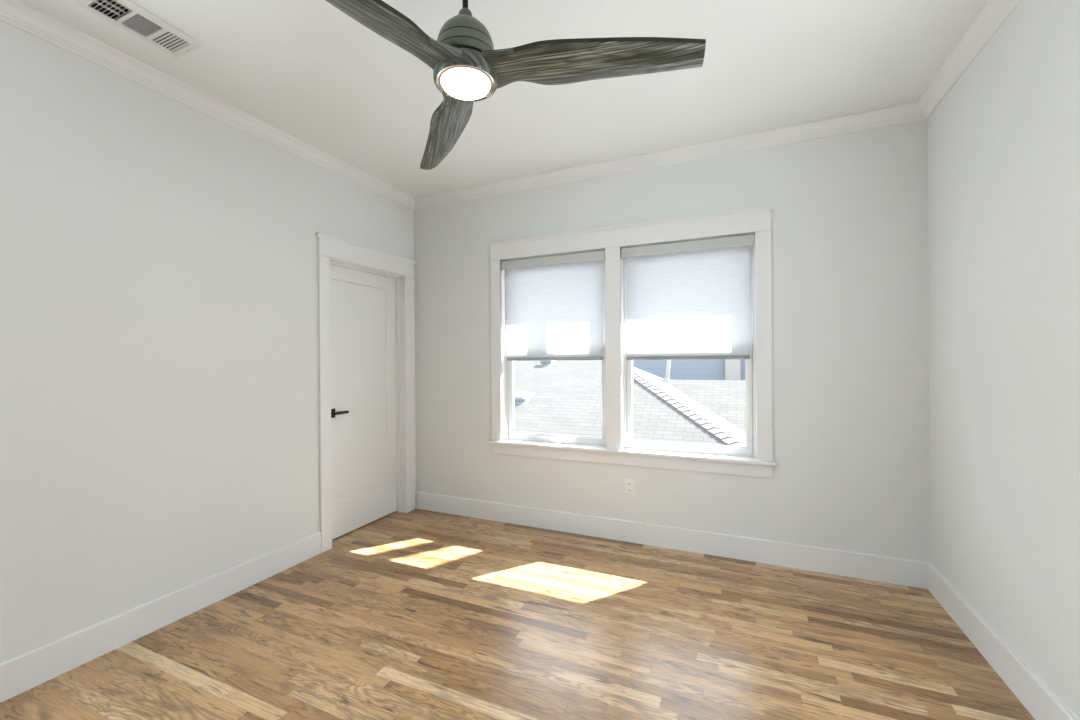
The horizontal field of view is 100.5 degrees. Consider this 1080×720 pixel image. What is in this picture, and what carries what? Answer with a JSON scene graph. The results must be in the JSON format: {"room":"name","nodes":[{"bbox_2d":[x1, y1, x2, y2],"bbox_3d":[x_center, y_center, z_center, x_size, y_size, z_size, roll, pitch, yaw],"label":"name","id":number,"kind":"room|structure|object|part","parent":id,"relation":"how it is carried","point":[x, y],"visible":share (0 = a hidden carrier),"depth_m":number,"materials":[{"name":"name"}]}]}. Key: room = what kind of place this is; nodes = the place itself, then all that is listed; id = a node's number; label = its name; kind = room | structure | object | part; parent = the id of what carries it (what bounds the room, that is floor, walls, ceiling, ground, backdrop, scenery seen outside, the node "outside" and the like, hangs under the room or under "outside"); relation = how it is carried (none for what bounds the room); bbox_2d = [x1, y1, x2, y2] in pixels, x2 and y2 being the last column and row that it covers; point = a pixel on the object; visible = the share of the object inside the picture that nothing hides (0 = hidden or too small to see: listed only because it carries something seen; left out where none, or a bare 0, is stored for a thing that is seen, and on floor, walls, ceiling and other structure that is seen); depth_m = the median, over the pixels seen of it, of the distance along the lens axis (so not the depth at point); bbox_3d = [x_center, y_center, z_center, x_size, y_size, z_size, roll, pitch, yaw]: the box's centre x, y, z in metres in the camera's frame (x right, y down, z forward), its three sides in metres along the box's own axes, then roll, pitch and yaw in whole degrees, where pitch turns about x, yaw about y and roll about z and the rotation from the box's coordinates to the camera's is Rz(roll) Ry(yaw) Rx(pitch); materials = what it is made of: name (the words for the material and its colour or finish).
{"room":"empty bedroom","nodes":[
{"label":"empty bedroom","id":0,"kind":"room"},
{"bbox_2d":[0,20,415,662],"bbox_3d":[-2.167,-0.043,1.805,0.120,2.755,4.915,0,0,24],"label":"wall","id":1,"kind":"structure","parent":0,"point":[159,380],"depth_m":2.18,"materials":[{"name":"white paint"}]},
{"bbox_2d":[0,531,320,702],"bbox_3d":[-2.300,1.262,1.314,0.015,0.149,3.900,0,0,24],"label":"baseboard","id":2,"kind":"structure","parent":1,"relation":"attached to","point":[23,672],"depth_m":2.15,"materials":[{"name":"white paint"}]},
{"bbox_2d":[0,0,414,208],"bbox_3d":[-2.095,-1.380,1.768,0.058,0.081,4.915,0,0,24],"label":"trim","id":3,"kind":"structure","parent":1,"relation":"attached to","point":[16,13],"depth_m":2.27,"materials":[{"name":"white paint"}]},
{"bbox_2d":[330,264,396,538],"bbox_3d":[-1.407,0.301,3.570,0.088,2.032,0.780,0,0,24],"label":"door","id":4,"kind":"structure","parent":1,"relation":"in","point":[362,304],"depth_m":3.58,"materials":[{"name":"white paint"}]},
{"bbox_3d":[-1.485,0.391,3.335,0.041,0.020,0.130,0,0,24],"label":"lever","id":5,"kind":"part","parent":4,"relation":"part of","materials":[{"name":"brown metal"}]},
{"bbox_3d":[-1.428,0.233,3.579,0.032,1.678,0.566,0,0,24],"label":"panel","id":6,"kind":"part","parent":4,"relation":"part of","materials":[{"name":"white paint"}]},
{"bbox_2d":[315,232,415,552],"bbox_3d":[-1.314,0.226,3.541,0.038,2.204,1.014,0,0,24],"label":"trim","id":7,"kind":"structure","parent":1,"relation":"attached to","point":[328,246],"depth_m":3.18,"materials":[{"name":"white paint"}]},
{"bbox_2d":[19,0,988,196],"bbox_3d":[-0.444,-1.492,1.070,3.884,0.120,5.210,0,0,24],"label":"ceiling","id":8,"kind":"structure","parent":0,"point":[307,70],"depth_m":2.25,"materials":[{"name":"white paint"}]},
{"bbox_2d":[73,0,203,57],"bbox_3d":[-1.682,-1.475,1.903,0.210,0.121,0.360,0,0,24],"label":"ceiling vent","id":9,"kind":"object","parent":8,"relation":"in","point":[126,15],"visible":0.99,"depth_m":1.91,"materials":[{"name":"white metal"}]},
{"bbox_2d":[325,0,705,169],"bbox_3d":[-0.220,-1.168,1.371,1.327,0.533,1.306,0,0,24],"label":"ceiling fan","id":10,"kind":"object","parent":8,"relation":"hanging from","point":[466,66],"visible":1,"depth_m":1.42,"materials":[{"name":"grey wood"}]},
{"bbox_3d":[-0.512,-0.952,1.172,0.149,0.050,0.691,0,0,39],"label":"blade","id":11,"kind":"part","parent":10,"relation":"part of","materials":[{"name":"grey wood"}]},
{"bbox_3d":[-0.396,-0.953,1.889,0.149,0.050,0.691,0,0,-21],"label":"blade","id":12,"kind":"part","parent":10,"relation":"part of","materials":[{"name":"grey wood"}]},
{"bbox_3d":[0.167,-0.957,1.429,0.691,0.050,0.149,0,0,9],"label":"blade","id":13,"kind":"part","parent":10,"relation":"part of","materials":[{"name":"grey wood"}]},
{"bbox_2d":[0,508,1034,719],"bbox_3d":[-0.423,1.383,1.072,3.884,0.120,5.210,0,0,24],"label":"floor","id":14,"kind":"structure","parent":0,"point":[417,614],"depth_m":2.07,"materials":[{"name":"brown wood"}]},
{"bbox_2d":[414,119,929,561],"bbox_3d":[0.582,-0.064,3.375,3.884,2.755,0.175,0,0,24],"label":"wall","id":15,"kind":"structure","parent":0,"point":[849,217],"depth_m":2.85,"materials":[{"name":"white paint"}]},
{"bbox_2d":[500,249,606,446],"bbox_3d":[0.128,-0.081,3.584,0.999,1.596,0.217,0,0,24],"label":"window","id":16,"kind":"structure","parent":15,"relation":"in","point":[507,371],"depth_m":3.67,"materials":[{"name":"white paint"}]},
{"bbox_2d":[501,251,604,360],"bbox_3d":[0.094,-0.406,3.516,0.872,0.818,0.049,0,0,24],"label":"roller shade","id":17,"kind":"object","parent":16,"relation":"attached to","point":[555,303],"visible":0.97,"depth_m":3.51,"materials":[{"name":"grey fabric"}]},
{"bbox_3d":[0.129,0.273,3.581,0.839,0.741,0.034,0,0,24],"label":"sash","id":18,"kind":"part","parent":16,"relation":"part of","materials":[{"name":"white plastic"}]},
{"bbox_3d":[0.141,-0.441,3.619,0.839,0.715,0.034,0,0,24],"label":"sash","id":19,"kind":"part","parent":16,"relation":"part of","materials":[{"name":"white plastic"}]},
{"bbox_2d":[625,478,634,495],"bbox_3d":[0.647,0.919,3.249,0.072,0.118,0.010,0,0,24],"label":"wall outlet","id":20,"kind":"object","parent":15,"relation":"attached to","point":[629,483],"visible":1,"depth_m":3.25,"materials":[{"name":"white plastic"}]},
{"bbox_2d":[487,206,773,460],"bbox_3d":[0.536,-0.158,3.279,2.090,1.624,0.036,0,0,24],"label":"trim","id":21,"kind":"structure","parent":15,"relation":"attached to","point":[757,221],"depth_m":3.26,"materials":[{"name":"white paint"}]},
{"bbox_2d":[488,439,775,477],"bbox_3d":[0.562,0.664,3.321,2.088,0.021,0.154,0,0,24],"label":"trim","id":22,"kind":"structure","parent":15,"relation":"attached to","point":[656,453],"depth_m":3.20,"materials":[{"name":"white paint"}]},
{"bbox_2d":[414,102,925,209],"bbox_3d":[0.525,-1.400,3.267,3.644,0.081,0.058,0,0,24],"label":"trim","id":23,"kind":"structure","parent":15,"relation":"attached to","point":[911,112],"depth_m":3.03,"materials":[{"name":"white paint"}]},
{"bbox_2d":[416,491,929,588],"bbox_3d":[0.553,1.240,3.289,3.644,0.149,0.015,0,0,24],"label":"baseboard","id":24,"kind":"structure","parent":15,"relation":"attached to","point":[906,572],"depth_m":3.05,"materials":[{"name":"white paint"}]},
{"bbox_2d":[620,233,756,457],"bbox_3d":[1.036,-0.087,3.184,1.004,1.596,0.217,0,0,24],"label":"window","id":25,"kind":"structure","parent":15,"relation":"in","point":[628,441],"depth_m":3.12,"materials":[{"name":"white paint"}]},
{"bbox_2d":[621,234,753,359],"bbox_3d":[1.002,-0.412,3.116,0.877,0.818,0.049,0,0,24],"label":"roller shade","id":26,"kind":"object","parent":25,"relation":"attached to","point":[688,300],"visible":1,"depth_m":3.11,"materials":[{"name":"grey fabric"}]},
{"bbox_3d":[1.037,0.266,3.180,0.844,0.741,0.034,0,0,24],"label":"sash","id":27,"kind":"part","parent":25,"relation":"part of","materials":[{"name":"white plastic"}]},
{"bbox_3d":[1.049,-0.447,3.218,0.844,0.715,0.034,0,0,24],"label":"sash","id":28,"kind":"part","parent":25,"relation":"part of","materials":[{"name":"white plastic"}]},
{"bbox_2d":[927,0,1079,719],"bbox_3d":[1.277,-0.067,0.287,0.120,2.755,4.915,0,0,24],"label":"wall","id":29,"kind":"structure","parent":0,"point":[1003,144],"depth_m":1.77,"materials":[{"name":"white paint"}]},
{"bbox_2d":[918,0,1020,118],"bbox_3d":[1.186,-1.403,0.322,0.058,0.081,4.915,0,0,24],"label":"trim","id":30,"kind":"structure","parent":29,"relation":"attached to","point":[994,13],"depth_m":2.04,"materials":[{"name":"white paint"}]},
{"bbox_2d":[928,563,1077,719],"bbox_3d":[1.225,1.236,0.315,0.015,0.149,4.915,0,0,24],"label":"baseboard","id":31,"kind":"structure","parent":29,"relation":"attached to","point":[1036,697],"depth_m":1.85,"materials":[{"name":"white paint"}]},
{"label":"outside","id":32,"kind":"structure","parent":0,"visible":0},
{"bbox_3d":[-1.079,4.526,4.012,90.000,0.200,90.000,0,0,24],"label":"ground","id":33,"kind":"structure","parent":32,"visible":0},
{"bbox_2d":[514,360,745,446],"bbox_3d":[1.082,1.933,8.957,18.000,4.949,6.289,0,0,24],"label":"roof","id":34,"kind":"structure","parent":33,"relation":"on","point":[560,397],"depth_m":7.43,"materials":[{"name":"tile"}]},
{"bbox_2d":[514,391,534,403],"bbox_3d":[-0.322,0.656,7.926,0.375,0.197,0.338,0,0,24],"label":"roof vent","id":35,"kind":"object","parent":34,"relation":"attached to","point":[520,397],"depth_m":7.82,"materials":[{"name":"grey metal"}]},
{"bbox_2d":[536,360,556,364],"bbox_3d":[0.161,0.002,9.131,0.375,0.197,0.338,0,0,24],"label":"roof vent","id":36,"kind":"object","parent":34,"relation":"attached to","point":[541,362],"depth_m":9.00,"materials":[{"name":"grey metal"}]},
{"bbox_2d":[633,359,744,379],"bbox_3d":[4.031,1.032,14.423,19.800,6.700,5.600,0,0,24],"label":"house","id":37,"kind":"structure","parent":33,"relation":"on","point":[692,369],"depth_m":11.76,"materials":[{"name":"blue"}]}
]}

